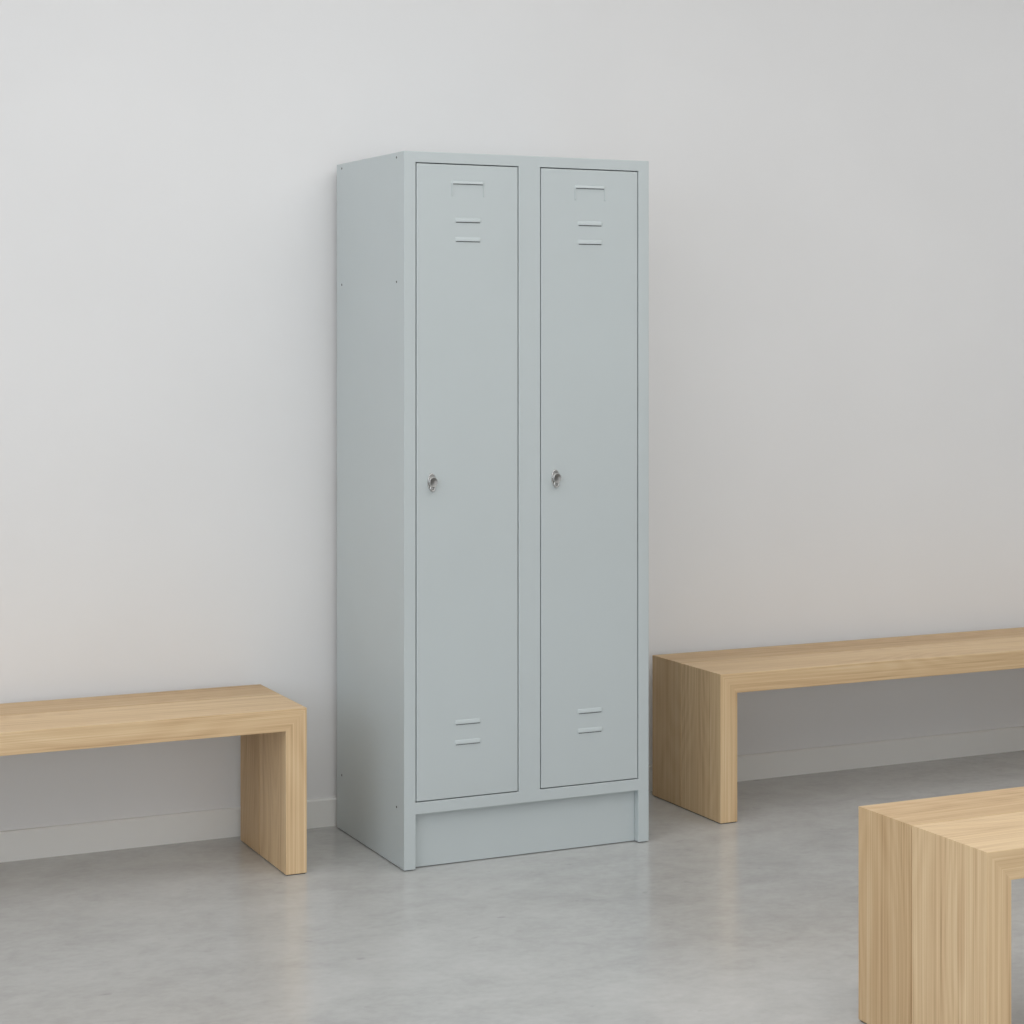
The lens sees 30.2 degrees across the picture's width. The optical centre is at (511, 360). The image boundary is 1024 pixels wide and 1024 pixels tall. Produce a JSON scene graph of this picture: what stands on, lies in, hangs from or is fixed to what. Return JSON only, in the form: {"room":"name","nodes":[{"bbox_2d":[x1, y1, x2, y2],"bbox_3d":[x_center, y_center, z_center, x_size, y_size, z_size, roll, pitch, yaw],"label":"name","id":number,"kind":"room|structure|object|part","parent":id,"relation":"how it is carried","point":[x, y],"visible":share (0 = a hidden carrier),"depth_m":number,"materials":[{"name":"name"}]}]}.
{"room":"changing room","nodes":[
{"label":"changing room","id":0,"kind":"room"},
{"bbox_2d":[0,0,1023,830],"bbox_3d":[0.404,-0.328,5.739,11.200,3.200,0.200,0,0,-25],"label":"wall","id":1,"kind":"structure","parent":0,"point":[836,187],"depth_m":5.40,"materials":[{"name":"white paint"}]},
{"bbox_2d":[0,726,1023,862],"bbox_3d":[0.449,1.234,5.643,10.800,0.076,0.012,0,0,-25],"label":"baseboard","id":2,"kind":"structure","parent":1,"relation":"attached to","point":[117,834],"depth_m":5.18,"materials":[{"name":"white paint"}]},
{"bbox_2d":[0,750,1023,1023],"bbox_3d":[2.255,1.332,1.788,11.200,0.120,8.926,0,0,-25],"label":"floor","id":3,"kind":"structure","parent":0,"point":[753,919],"depth_m":4.28,"materials":[{"name":"concrete"}]},
{"bbox_2d":[0,684,306,875],"bbox_3d":[-1.405,1.066,4.506,1.800,0.411,0.382,0,0,-25],"label":"bench","id":4,"kind":"object","parent":3,"relation":"on","point":[272,727],"visible":1,"depth_m":4.71,"materials":[{"name":"wood"}]},
{"bbox_3d":[-1.405,0.888,4.506,1.800,0.054,0.382,0,0,-25],"label":"seat","id":5,"kind":"part","parent":4,"relation":"part of","materials":[{"name":"brown wood"}]},
{"bbox_2d":[337,151,648,870],"bbox_3d":[-0.055,0.365,5.097,0.697,1.809,0.508,0,0,-25],"label":"locker","id":6,"kind":"object","parent":3,"relation":"on","point":[493,310],"visible":1,"depth_m":4.89,"materials":[{"name":"grey metal"}]},
{"bbox_3d":[-0.116,0.302,4.814,0.279,1.597,0.019,0,0,-25],"label":"door","id":7,"kind":"part","parent":6,"relation":"part of","materials":[{"name":"grey metal"}]},
{"bbox_3d":[0.199,0.301,4.961,0.283,1.599,0.019,0,0,-25],"label":"door","id":8,"kind":"part","parent":6,"relation":"part of","materials":[{"name":"grey metal"}]},
{"bbox_2d":[652,627,1023,823],"bbox_3d":[1.306,1.066,5.770,1.800,0.411,0.382,0,0,-25],"label":"bench","id":9,"kind":"object","parent":3,"relation":"on","point":[694,694],"visible":1,"depth_m":5.43,"materials":[{"name":"wood"}]},
{"bbox_3d":[1.306,0.888,5.770,1.800,0.054,0.382,0,0,-25],"label":"seat","id":10,"kind":"part","parent":9,"relation":"part of","materials":[{"name":"brown wood"}]},
{"bbox_2d":[858,786,1023,1023],"bbox_3d":[1.564,1.065,3.874,1.800,0.413,0.382,0,0,-25],"label":"bench","id":11,"kind":"object","parent":3,"relation":"on","point":[935,874],"visible":1,"depth_m":3.49,"materials":[{"name":"wood"}]},
{"bbox_3d":[1.564,0.886,3.874,1.800,0.055,0.382,0,0,-25],"label":"seat","id":12,"kind":"part","parent":11,"relation":"part of","materials":[{"name":"brown wood"}]}
]}

